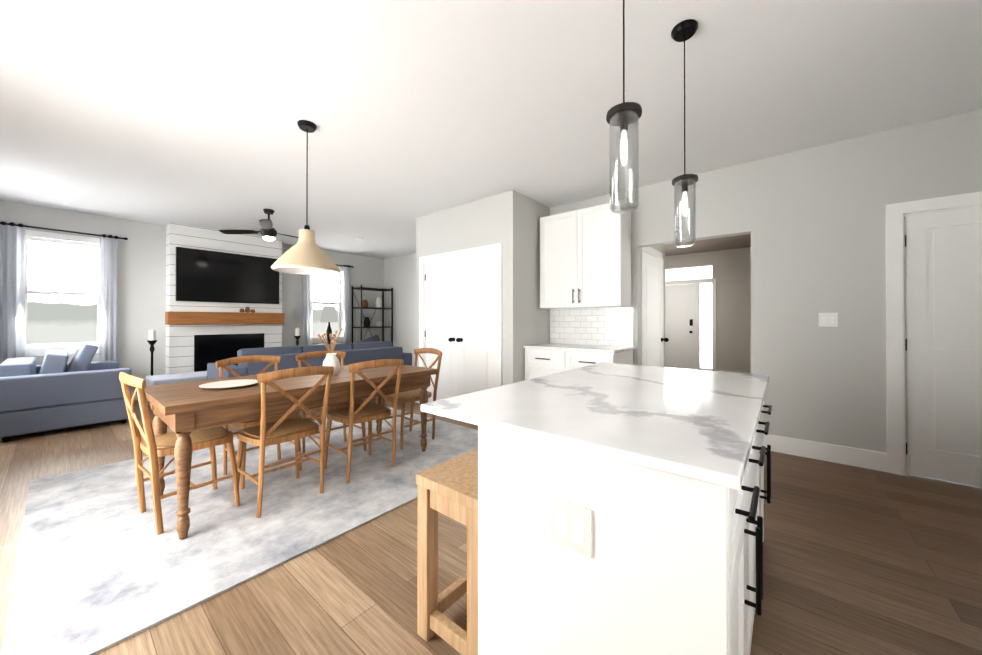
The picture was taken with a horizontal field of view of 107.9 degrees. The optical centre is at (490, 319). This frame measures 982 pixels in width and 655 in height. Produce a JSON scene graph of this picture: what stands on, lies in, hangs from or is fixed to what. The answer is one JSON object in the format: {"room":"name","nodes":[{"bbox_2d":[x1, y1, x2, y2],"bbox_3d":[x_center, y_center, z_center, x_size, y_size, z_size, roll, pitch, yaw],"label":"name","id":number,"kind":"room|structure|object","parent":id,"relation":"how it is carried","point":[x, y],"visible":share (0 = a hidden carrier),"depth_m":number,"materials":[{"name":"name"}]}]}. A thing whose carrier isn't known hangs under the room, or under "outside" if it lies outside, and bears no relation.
{"room":"open-plan kitchen","nodes":[
{"label":"open-plan kitchen","id":0,"kind":"room"},
{"bbox_2d":[0,200,383,390],"bbox_3d":[-4.598,-0.131,6.550,0.120,2.740,6.240,0,0,39],"label":"wall","id":1,"kind":"structure","parent":0,"point":[141,281],"depth_m":5.53,"materials":[{"name":"grey paint"}]},
{"bbox_2d":[25,229,99,355],"bbox_3d":[-5.893,-0.341,4.929,0.122,1.655,0.910,0,0,39],"label":"window","id":2,"kind":"structure","parent":1,"relation":"in","point":[39,349],"depth_m":4.88,"materials":[{"name":"white paint"}]},
{"bbox_2d":[6,223,127,239],"bbox_3d":[-5.836,-1.198,4.872,0.108,0.040,1.238,0,0,39],"label":"curtain rod","id":3,"kind":"object","parent":1,"relation":"attached to","point":[125,238],"visible":0.73,"depth_m":4.86,"materials":[{"name":"black metal"}]},
{"bbox_2d":[0,220,24,363],"bbox_3d":[-6.075,-0.012,4.527,0.068,2.445,0.200,0,0,39],"label":"curtain","id":4,"kind":"object","parent":3,"relation":"hanging from","point":[12,290],"visible":0.77,"depth_m":4.52,"materials":[{"name":"grey fabric"}]},
{"bbox_2d":[99,233,118,360],"bbox_3d":[-5.540,-0.009,5.178,0.070,2.445,0.185,0,0,39],"label":"curtain","id":5,"kind":"object","parent":3,"relation":"hanging from","point":[108,309],"visible":0.79,"depth_m":5.17,"materials":[{"name":"grey fabric"}]},
{"bbox_2d":[312,267,342,342],"bbox_3d":[-3.583,-0.329,7.736,0.122,1.655,0.920,0,0,39],"label":"window","id":6,"kind":"structure","parent":1,"relation":"in","point":[316,339],"depth_m":7.98,"materials":[{"name":"white paint"}]},
{"bbox_2d":[166,222,281,373],"bbox_3d":[-4.574,-0.132,6.232,0.319,2.739,1.600,0,0,39],"label":"fireplace column","id":7,"kind":"structure","parent":0,"point":[193,348],"depth_m":5.91,"materials":[{"name":"white wood"}]},
{"bbox_2d":[165,311,284,324],"bbox_3d":[-4.411,-0.013,6.045,0.209,0.200,1.620,0,0,39],"label":"mantel shelf","id":8,"kind":"object","parent":7,"relation":"attached to","point":[187,318],"visible":1,"depth_m":5.86,"materials":[{"name":"brown wood"}]},
{"bbox_2d":[239,307,254,312],"bbox_3d":[-4.256,-0.165,6.242,0.076,0.100,0.240,0,0,39],"label":"mantel decor","id":9,"kind":"object","parent":8,"relation":"on","point":[247,310],"visible":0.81,"depth_m":6.21,"materials":[{"name":"brown"}]},
{"bbox_2d":[176,247,278,303],"bbox_3d":[-4.441,-0.703,6.125,0.058,0.840,1.460,0,0,39],"label":"screen","id":10,"kind":"object","parent":7,"relation":"attached to","point":[207,276],"visible":0.86,"depth_m":6.02,"materials":[{"name":"black glass"}]},
{"bbox_2d":[384,253,415,365],"bbox_3d":[-1.330,-0.126,7.822,3.550,2.740,0.120,0,0,39],"label":"wall","id":11,"kind":"structure","parent":0,"point":[400,275],"depth_m":8.38,"materials":[{"name":"grey paint"}]},
{"bbox_2d":[416,190,518,385],"bbox_3d":[-0.388,-0.139,4.781,1.770,2.740,0.120,0,0,39],"label":"wall","id":12,"kind":"structure","parent":0,"point":[491,220],"depth_m":4.36,"materials":[{"name":"grey paint"}]},
{"bbox_2d":[425,259,457,402],"bbox_3d":[-0.691,0.209,4.990,0.662,2.030,0.207,0,0,39],"label":"closet door","id":13,"kind":"structure","parent":12,"relation":"in","point":[441,331],"depth_m":4.95,"materials":[{"name":"white paint"}]},
{"bbox_2d":[419,243,501,403],"bbox_3d":[-0.421,0.161,4.794,1.520,2.140,0.140,0,0,39],"label":"door frame","id":14,"kind":"structure","parent":12,"relation":"attached to","point":[494,248],"depth_m":4.49,"materials":[{"name":"white paint"}]},
{"bbox_2d":[456,253,494,395],"bbox_3d":[-0.178,0.207,4.567,0.662,2.030,0.207,0,0,39],"label":"closet door","id":15,"kind":"structure","parent":12,"relation":"in","point":[475,339],"depth_m":4.56,"materials":[{"name":"white paint"}]},
{"bbox_2d":[0,397,981,654],"bbox_3d":[-0.224,1.280,4.368,13.000,0.100,15.000,0,0,39],"label":"floor","id":16,"kind":"structure","parent":0,"point":[862,561],"depth_m":1.70,"materials":[{"name":"brown wood"}]},
{"bbox_2d":[0,344,131,441],"bbox_3d":[-5.129,0.761,4.344,1.500,0.936,0.974,0,0,39],"label":"loveseat","id":17,"kind":"object","parent":16,"relation":"on","point":[55,390],"visible":0.88,"depth_m":3.86,"materials":[{"name":"blue fabric"}]},
{"bbox_2d":[147,330,156,375],"bbox_3d":[-5.016,0.698,5.284,0.136,1.071,0.140,0,0,39],"label":"candle stand","id":18,"kind":"object","parent":16,"relation":"on","point":[152,341],"visible":0.58,"depth_m":5.27,"materials":[{"name":"black metal"}]},
{"bbox_2d":[145,371,206,406],"bbox_3d":[-4.345,1.013,5.106,0.600,0.440,0.800,0,0,39],"label":"ottoman","id":19,"kind":"object","parent":16,"relation":"on","point":[174,378],"visible":0.1,"depth_m":4.89,"materials":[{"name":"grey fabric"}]},
{"bbox_2d":[0,406,477,654],"bbox_3d":[-1.542,1.218,3.083,2.440,0.011,3.060,0,0,39],"label":"rug","id":20,"kind":"object","parent":16,"relation":"on","point":[101,565],"visible":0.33,"depth_m":2.05,"materials":[{"name":"fabric"}]},
{"bbox_2d":[119,372,239,534],"bbox_3d":[-1.944,0.756,2.228,0.474,0.904,0.520,0,0,35],"label":"chair","id":21,"kind":"object","parent":20,"relation":"on","point":[152,446],"visible":0.96,"depth_m":2.16,"materials":[{"name":"brown wood"}]},
{"bbox_2d":[215,355,301,489],"bbox_3d":[-1.845,0.759,2.853,0.520,0.904,0.474,0,0,37],"label":"chair","id":22,"kind":"object","parent":20,"relation":"on","point":[222,364],"visible":0.44,"depth_m":2.82,"materials":[{"name":"brown wood"}]},
{"bbox_2d":[234,366,333,517],"bbox_3d":[-1.399,0.757,2.413,0.520,0.904,0.474,0,0,37],"label":"chair","id":23,"kind":"object","parent":20,"relation":"on","point":[263,434],"visible":1,"depth_m":2.32,"materials":[{"name":"brown wood"}]},
{"bbox_2d":[144,365,437,539],"bbox_3d":[-1.434,0.834,2.853,0.898,0.751,1.880,0,0,39],"label":"dining table","id":24,"kind":"object","parent":20,"relation":"on","point":[182,410],"visible":0.79,"depth_m":2.28,"materials":[{"name":"brown wood"}]},
{"bbox_2d":[199,379,257,388],"bbox_3d":[-1.777,0.446,2.438,0.340,0.016,0.340,0,0,39],"label":"plate","id":25,"kind":"object","parent":24,"relation":"on","point":[228,384],"visible":0.96,"depth_m":2.45,"materials":[{"name":"white ceramic"}]},
{"bbox_2d":[317,328,342,374],"bbox_3d":[-1.334,0.266,2.983,0.147,0.382,0.212,0,0,39],"label":"centerpiece","id":26,"kind":"object","parent":24,"relation":"on","point":[331,359],"visible":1,"depth_m":2.95,"materials":[{"name":"white ceramic"}]},
{"bbox_2d":[295,351,366,460],"bbox_3d":[-1.474,0.760,3.303,0.519,0.904,0.474,0,0,41],"label":"chair","id":27,"kind":"object","parent":20,"relation":"on","point":[300,358],"visible":0.48,"depth_m":3.29,"materials":[{"name":"brown wood"}]},
{"bbox_2d":[324,359,403,482],"bbox_3d":[-1.028,0.759,2.880,0.519,0.904,0.474,0,0,41],"label":"chair","id":28,"kind":"object","parent":20,"relation":"on","point":[352,414],"visible":1,"depth_m":2.79,"materials":[{"name":"brown wood"}]},
{"bbox_2d":[378,348,441,448],"bbox_3d":[-0.816,0.762,3.648,0.474,0.904,0.520,0,0,42],"label":"chair","id":29,"kind":"object","parent":20,"relation":"on","point":[405,397],"visible":0.6,"depth_m":3.61,"materials":[{"name":"brown wood"}]},
{"bbox_2d":[294,328,300,345],"bbox_3d":[-3.719,0.705,6.859,0.136,1.071,0.140,0,0,39],"label":"candle stand","id":30,"kind":"object","parent":16,"relation":"on","point":[297,336],"visible":0.62,"depth_m":6.84,"materials":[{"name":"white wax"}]},
{"bbox_2d":[207,336,411,379],"bbox_3d":[-2.619,0.766,5.564,0.984,0.936,2.700,0,0,39],"label":"sofa","id":31,"kind":"object","parent":16,"relation":"on","point":[369,349],"visible":0.27,"depth_m":5.07,"materials":[{"name":"blue fabric"}]},
{"bbox_2d":[352,285,392,346],"bbox_3d":[-2.756,0.246,8.322,0.395,1.996,0.825,0,0,39],"label":"etagere shelf","id":32,"kind":"object","parent":16,"relation":"on","point":[364,305],"visible":0.52,"depth_m":8.34,"materials":[{"name":"black metal"}]},
{"bbox_2d":[416,448,477,654],"bbox_3d":[-0.029,0.906,1.440,0.330,0.618,0.430,0,0,39],"label":"stool","id":33,"kind":"object","parent":16,"relation":"on","point":[448,488],"visible":0.46,"depth_m":1.34,"materials":[{"name":"brown wood"}]},
{"bbox_2d":[523,343,634,379],"bbox_3d":[1.021,0.774,4.211,1.115,0.910,0.658,0,0,39],"label":"base cabinet","id":34,"kind":"object","parent":16,"relation":"on","point":[545,359],"visible":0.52,"depth_m":4.03,"materials":[{"name":"white paint"}]},
{"bbox_2d":[478,391,771,654],"bbox_3d":[0.745,0.778,1.546,0.715,0.880,1.610,0,0,39],"label":"kitchen island","id":35,"kind":"object","parent":16,"relation":"on","point":[675,567],"depth_m":0.91,"materials":[{"name":"white paint"}]},
{"bbox_2d":[551,496,591,557],"bbox_3d":[0.210,0.543,0.937,0.115,0.120,0.010,0,0,39],"label":"outlet","id":36,"kind":"object","parent":35,"relation":"attached to","point":[571,526],"visible":1,"depth_m":0.93,"materials":[{"name":"white plastic"}]},
{"bbox_2d":[421,363,768,494],"bbox_3d":[0.642,0.322,1.632,0.950,0.027,1.670,0,0,39],"label":"island countertop","id":37,"kind":"structure","parent":35,"relation":"on","point":[696,426],"depth_m":1.15,"materials":[{"name":"white stone"}]},
{"bbox_3d":[-3.271,0.872,7.214,0.440,0.740,0.440,0,0,39],"label":"side table","id":38,"kind":"object","parent":16,"relation":"on","visible":0},
{"bbox_2d":[320,306,337,343],"bbox_3d":[-3.271,0.120,7.218,0.340,0.760,0.340,0,0,39],"label":"table lamp","id":39,"kind":"object","parent":38,"relation":"on","point":[329,314],"visible":0.96,"depth_m":7.13,"materials":[{"name":"white fabric"}]},
{"bbox_2d":[0,0,981,258],"bbox_3d":[0.322,-1.547,5.083,9.590,0.120,10.220,0,0,39],"label":"ceiling","id":40,"kind":"structure","parent":0,"point":[186,112],"depth_m":2.44,"materials":[{"name":"white paint"}]},
{"bbox_2d":[219,209,298,240],"bbox_3d":[-2.967,-1.295,4.994,1.189,0.424,1.114,0,0,39],"label":"ceiling fan","id":41,"kind":"object","parent":40,"relation":"hanging from","point":[268,231],"visible":0.96,"depth_m":4.89,"materials":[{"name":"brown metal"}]},
{"bbox_2d":[271,120,339,274],"bbox_3d":[-1.434,-0.944,2.782,0.480,1.146,0.480,0,0,39],"label":"dining pendant light","id":42,"kind":"object","parent":40,"relation":"hanging from","point":[305,254],"visible":1,"depth_m":2.72,"materials":[{"name":"beige metal"}]},
{"bbox_2d":[606,0,641,213],"bbox_3d":[0.486,-0.958,1.306,0.124,1.130,0.124,0,0,39],"label":"pendant light","id":43,"kind":"object","parent":40,"relation":"hanging from","point":[623,115],"visible":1,"depth_m":1.29,"materials":[{"name":"clear glass"}]},
{"bbox_2d":[671,19,697,246],"bbox_3d":[1.014,-0.951,1.869,0.124,1.140,0.124,0,0,39],"label":"pendant light","id":44,"kind":"object","parent":40,"relation":"hanging from","point":[684,30],"visible":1,"depth_m":1.86,"materials":[{"name":"clear glass"}]},
{"bbox_2d":[519,193,549,381],"bbox_3d":[0.843,-0.138,4.979,0.120,2.740,1.750,0,0,39],"label":"wall","id":45,"kind":"structure","parent":0,"point":[534,323],"depth_m":4.46,"materials":[{"name":"grey paint"}]},
{"bbox_2d":[650,245,664,366],"bbox_3d":[2.075,-0.139,4.697,0.120,2.740,1.180,0,0,39],"label":"wall","id":46,"kind":"structure","parent":0,"point":[660,248],"depth_m":5.05,"materials":[{"name":"grey paint"}]},
{"bbox_2d":[641,246,661,365],"bbox_3d":[2.019,0.161,4.612,0.140,2.140,0.920,0,0,39],"label":"door frame","id":47,"kind":"structure","parent":46,"relation":"attached to","point":[649,250],"depth_m":4.26,"materials":[{"name":"white paint"}]},
{"bbox_2d":[644,253,668,366],"bbox_3d":[2.084,0.207,4.556,0.206,2.030,0.700,0,0,39],"label":"hall door","id":48,"kind":"structure","parent":46,"relation":"in","point":[654,339],"depth_m":4.58,"materials":[{"name":"white paint"}]},
{"bbox_2d":[665,247,750,371],"bbox_3d":[4.233,-0.124,8.295,3.940,2.740,0.120,0,0,39],"label":"wall","id":49,"kind":"structure","parent":0,"point":[731,271],"depth_m":7.54,"materials":[{"name":"grey paint"}]},
{"bbox_2d":[665,284,694,368],"bbox_3d":[4.210,0.223,8.273,0.906,2.030,0.207,0,0,39],"label":"entry door","id":50,"kind":"structure","parent":49,"relation":"in","point":[679,329],"depth_m":8.16,"materials":[{"name":"white paint"}]},
{"bbox_2d":[716,370,750,373],"bbox_3d":[5.217,1.167,7.391,0.960,0.150,0.016,0,0,39],"label":"baseboard","id":51,"kind":"structure","parent":49,"relation":"attached to","point":[716,370],"depth_m":7.47,"materials":[{"name":"white paint"}]},
{"bbox_2d":[550,109,981,452],"bbox_3d":[2.484,-0.144,3.518,4.270,2.740,0.120,0,0,39],"label":"wall","id":52,"kind":"structure","parent":0,"point":[812,221],"depth_m":3.11,"materials":[{"name":"grey paint"}]},
{"bbox_2d":[540,201,631,308],"bbox_3d":[1.111,-0.716,4.319,1.025,1.150,0.388,0,0,39],"label":"upper cabinet","id":53,"kind":"object","parent":52,"relation":"attached to","point":[585,257],"visible":0.88,"depth_m":4.14,"materials":[{"name":"white paint"}]},
{"bbox_2d":[550,307,632,346],"bbox_3d":[1.220,0.090,4.471,1.095,0.460,0.011,0,0,39],"label":"tile backsplash","id":54,"kind":"structure","parent":52,"relation":"attached to","point":[610,326],"depth_m":4.42,"materials":[{"name":"white tile"}]},
{"bbox_2d":[764,434,886,471],"bbox_3d":[2.824,1.149,3.144,0.896,0.150,0.016,0,0,39],"label":"baseboard","id":55,"kind":"structure","parent":52,"relation":"attached to","point":[864,458],"depth_m":3.07,"materials":[{"name":"white paint"}]},
{"bbox_2d":[819,313,837,326],"bbox_3d":[2.910,0.004,3.083,0.120,0.120,0.008,0,0,39],"label":"switch plate","id":56,"kind":"object","parent":52,"relation":"attached to","point":[828,319],"visible":1,"depth_m":3.08,"materials":[{"name":"white plastic"}]},
{"bbox_2d":[885,191,981,474],"bbox_3d":[3.578,0.152,2.603,0.960,2.140,0.140,0,0,39],"label":"door frame","id":57,"kind":"structure","parent":52,"relation":"attached to","point":[896,213],"depth_m":2.82,"materials":[{"name":"white paint"}]},
{"bbox_2d":[905,207,981,486],"bbox_3d":[3.561,0.199,2.591,0.755,2.030,0.207,0,0,39],"label":"pantry door","id":58,"kind":"structure","parent":52,"relation":"in","point":[943,266],"depth_m":2.69,"materials":[{"name":"white paint"}]},
{"bbox_3d":[-3.545,-1.186,7.656,0.108,0.040,1.248,0,0,39],"label":"curtain","id":59,"kind":"object","parent":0,"visible":0},
{"bbox_2d":[302,275,312,345],"bbox_3d":[-3.783,0.000,7.314,0.069,2.445,0.223,0,0,39],"label":"curtain","id":60,"kind":"object","parent":59,"relation":"hanging from","point":[307,296],"visible":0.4,"depth_m":7.34,"materials":[{"name":"grey fabric"}]},
{"bbox_2d":[343,264,350,342],"bbox_3d":[-3.222,0.002,7.992,0.069,2.445,0.182,0,0,39],"label":"curtain","id":61,"kind":"object","parent":59,"relation":"hanging from","point":[346,299],"visible":0.73,"depth_m":7.98,"materials":[{"name":"grey fabric"}]},
{"label":"outside","id":62,"kind":"structure","parent":0,"visible":0},
{"bbox_2d":[27,240,337,343],"bbox_3d":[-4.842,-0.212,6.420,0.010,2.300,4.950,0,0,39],"label":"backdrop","id":63,"kind":"structure","parent":62,"point":[60,318],"depth_m":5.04,"materials":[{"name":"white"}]},
{"bbox_2d":[665,266,712,368],"bbox_3d":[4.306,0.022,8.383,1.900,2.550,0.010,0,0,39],"label":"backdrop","id":64,"kind":"structure","parent":62,"point":[703,272],"depth_m":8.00,"materials":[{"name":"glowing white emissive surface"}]}
]}

